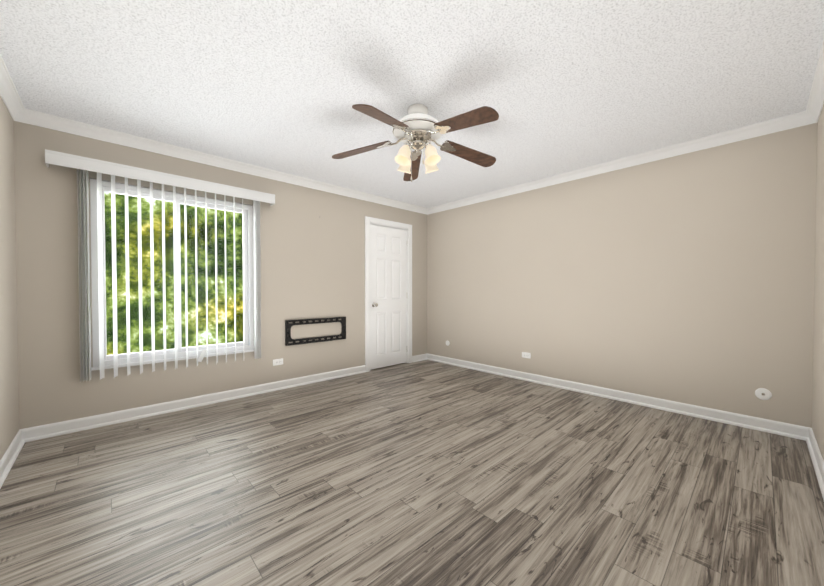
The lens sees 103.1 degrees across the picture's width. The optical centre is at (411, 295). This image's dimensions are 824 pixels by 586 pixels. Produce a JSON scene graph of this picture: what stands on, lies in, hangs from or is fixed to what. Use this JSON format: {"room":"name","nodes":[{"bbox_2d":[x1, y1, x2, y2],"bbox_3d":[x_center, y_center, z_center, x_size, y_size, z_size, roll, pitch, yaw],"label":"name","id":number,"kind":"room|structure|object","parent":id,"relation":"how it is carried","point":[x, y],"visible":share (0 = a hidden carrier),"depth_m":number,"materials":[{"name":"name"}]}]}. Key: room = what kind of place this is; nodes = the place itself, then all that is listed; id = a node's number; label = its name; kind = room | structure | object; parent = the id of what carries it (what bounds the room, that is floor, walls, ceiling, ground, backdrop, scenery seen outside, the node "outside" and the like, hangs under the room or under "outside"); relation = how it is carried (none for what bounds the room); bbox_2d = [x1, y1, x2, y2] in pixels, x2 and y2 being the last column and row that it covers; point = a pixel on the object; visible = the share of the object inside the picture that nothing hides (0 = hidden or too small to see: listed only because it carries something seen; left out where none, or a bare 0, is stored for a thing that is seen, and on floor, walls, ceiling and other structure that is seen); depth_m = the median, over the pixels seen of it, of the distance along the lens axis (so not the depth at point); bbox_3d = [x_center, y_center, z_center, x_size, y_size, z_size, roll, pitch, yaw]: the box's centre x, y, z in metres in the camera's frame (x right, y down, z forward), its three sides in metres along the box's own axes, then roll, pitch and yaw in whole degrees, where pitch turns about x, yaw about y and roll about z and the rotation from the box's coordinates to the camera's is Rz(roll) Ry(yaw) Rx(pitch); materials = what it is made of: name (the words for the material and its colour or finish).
{"room":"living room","nodes":[
{"label":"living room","id":0,"kind":"room"},
{"bbox_2d":[0,96,19,459],"bbox_3d":[-1.530,-0.116,0.831,0.150,2.440,4.140,-1,1,-43],"label":"wall","id":1,"kind":"structure","parent":0,"point":[9,403],"depth_m":2.18,"materials":[{"name":"paint"}]},
{"bbox_2d":[0,430,24,488],"bbox_3d":[-1.516,1.053,0.965,0.028,0.097,3.990,-1,1,-43],"label":"baseboard","id":2,"kind":"structure","parent":1,"relation":"attached to","point":[10,456],"depth_m":2.11,"materials":[{"name":"white wood"}]},
{"bbox_2d":[0,53,27,121],"bbox_3d":[-1.505,-1.294,0.939,0.060,0.088,3.870,-1,1,-43],"label":"crown molding","id":3,"kind":"structure","parent":1,"relation":"attached to","point":[12,101],"depth_m":2.16,"materials":[{"name":"white wood"}]},
{"bbox_2d":[14,121,426,428],"bbox_3d":[-1.372,-0.164,3.917,4.600,2.440,0.150,-1,1,-43],"label":"wall","id":4,"kind":"structure","parent":0,"point":[312,243],"depth_m":3.11,"materials":[{"name":"paint"}]},
{"bbox_2d":[45,149,274,382],"bbox_3d":[-2.124,-0.208,3.022,1.660,1.755,0.126,-1,1,-43],"label":"vertical blind","id":5,"kind":"object","parent":4,"relation":"attached to","point":[99,167],"visible":0.94,"depth_m":2.83,"materials":[{"name":"plastic"}]},
{"bbox_2d":[90,178,253,366],"bbox_3d":[-2.182,-0.192,3.121,1.250,1.540,0.104,-1,1,-43],"label":"window","id":6,"kind":"structure","parent":4,"relation":"in","point":[248,250],"depth_m":3.07,"materials":[{"name":"plastic"}]},
{"bbox_2d":[91,349,253,370],"bbox_3d":[-2.149,0.588,3.097,1.290,0.026,0.034,-1,1,-43],"label":"window sill","id":7,"kind":"structure","parent":4,"relation":"attached to","point":[162,360],"depth_m":3.00,"materials":[{"name":"plastic"}]},
{"bbox_2d":[13,109,427,214],"bbox_3d":[-1.300,-1.339,3.822,4.300,0.088,0.060,-1,1,-43],"label":"crown molding","id":8,"kind":"structure","parent":4,"relation":"attached to","point":[36,118],"depth_m":3.09,"materials":[{"name":"white wood"}]},
{"bbox_2d":[19,353,426,441],"bbox_3d":[-1.311,1.008,3.870,4.300,0.097,0.028,-1,1,-43],"label":"baseboard","id":9,"kind":"structure","parent":4,"relation":"attached to","point":[64,427],"depth_m":3.03,"materials":[{"name":"white wood"}]},
{"bbox_2d":[273,358,282,365],"bbox_3d":[-1.510,0.746,3.693,0.115,0.070,0.008,-1,1,-43],"label":"electrical outlet","id":10,"kind":"object","parent":4,"relation":"attached to","point":[277,362],"visible":1,"depth_m":3.69,"materials":[{"name":"white plastic"}]},
{"bbox_2d":[285,317,345,345],"bbox_3d":[-1.153,0.420,4.007,0.790,0.290,0.029,-1,1,-43],"label":"tv wall mount","id":11,"kind":"object","parent":4,"relation":"attached to","point":[288,326],"visible":0.98,"depth_m":3.96,"materials":[{"name":"black metal"}]},
{"bbox_2d":[370,224,406,369],"bbox_3d":[-0.320,0.012,4.795,0.710,2.037,0.114,-1,1,-43],"label":"door","id":12,"kind":"structure","parent":4,"relation":"in","point":[388,296],"depth_m":4.79,"materials":[{"name":"white wood"}]},
{"bbox_2d":[365,216,411,371],"bbox_3d":[-0.372,-0.027,4.841,0.876,2.138,0.170,-1,1,-43],"label":"door frame","id":13,"kind":"structure","parent":4,"relation":"attached to","point":[368,220],"depth_m":4.67,"materials":[{"name":"white wood"}]},
{"bbox_2d":[0,360,823,585],"bbox_3d":[0.043,1.139,2.426,4.600,0.120,4.290,-1,1,-43],"label":"floor","id":14,"kind":"structure","parent":0,"point":[427,473],"depth_m":1.79,"materials":[{"name":"laminate"}]},
{"bbox_2d":[0,0,823,207],"bbox_3d":[0.043,-1.421,2.386,4.600,0.120,4.290,-1,1,-43],"label":"ceiling","id":15,"kind":"structure","parent":0,"point":[558,86],"depth_m":2.00,"materials":[{"name":"white paint"}]},
{"bbox_2d":[332,104,498,181],"bbox_3d":[0.072,-1.101,2.350,1.291,0.518,1.249,-1,1,-43],"label":"ceiling fan","id":16,"kind":"object","parent":15,"relation":"hanging from","point":[417,129],"visible":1,"depth_m":2.32,"materials":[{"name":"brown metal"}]},
{"bbox_2d":[427,123,817,427],"bbox_3d":[1.718,-0.163,3.872,0.150,2.440,4.140,-1,1,-43],"label":"wall","id":17,"kind":"structure","parent":0,"point":[688,278],"depth_m":3.12,"materials":[{"name":"paint"}]},
{"bbox_2d":[522,352,530,358],"bbox_3d":[1.424,0.739,4.083,0.008,0.070,0.115,-1,1,-43],"label":"electrical outlet","id":18,"kind":"object","parent":17,"relation":"attached to","point":[526,355],"visible":1,"depth_m":4.08,"materials":[{"name":"white plastic"}]},
{"bbox_2d":[428,112,800,213],"bbox_3d":[1.590,-1.339,3.837,0.060,0.088,3.870,-1,1,-43],"label":"crown molding","id":19,"kind":"structure","parent":17,"relation":"attached to","point":[791,121],"depth_m":3.13,"materials":[{"name":"white wood"}]},
{"bbox_2d":[427,353,809,440],"bbox_3d":[1.602,1.008,3.884,0.028,0.097,3.990,-1,1,-43],"label":"baseboard","id":20,"kind":"structure","parent":17,"relation":"attached to","point":[770,426],"depth_m":3.14,"materials":[{"name":"white wood"}]},
{"bbox_2d":[755,388,771,399],"bbox_3d":[2.798,0.783,2.607,0.022,0.094,0.094,-1,1,-43],"label":"electrical outlet","id":21,"kind":"object","parent":17,"relation":"attached to","point":[763,394],"visible":1,"depth_m":2.61,"materials":[{"name":"white plastic"}]},
{"bbox_2d":[812,105,823,459],"bbox_3d":[1.458,-0.117,0.895,4.300,2.440,0.150,-1,1,-43],"label":"wall","id":22,"kind":"structure","parent":0,"point":[818,391],"depth_m":2.21,"materials":[{"name":"paint"}]},
{"bbox_2d":[800,38,823,125],"bbox_3d":[1.386,-1.294,0.954,4.300,0.088,0.060,-1,1,-43],"label":"crown molding","id":23,"kind":"structure","parent":22,"relation":"attached to","point":[815,103],"depth_m":2.18,"materials":[{"name":"white wood"}]},
{"bbox_2d":[806,428,823,499],"bbox_3d":[1.397,1.053,0.978,4.300,0.097,0.028,-1,1,-43],"label":"baseboard","id":24,"kind":"structure","parent":22,"relation":"attached to","point":[815,455],"depth_m":2.07,"materials":[{"name":"white wood"}]},
{"label":"outside","id":25,"kind":"structure","parent":0,"visible":0},
{"bbox_2d":[104,192,242,354],"bbox_3d":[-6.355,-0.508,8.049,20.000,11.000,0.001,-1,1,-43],"label":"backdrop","id":26,"kind":"structure","parent":25,"point":[146,277],"depth_m":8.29,"materials":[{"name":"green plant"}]}
]}

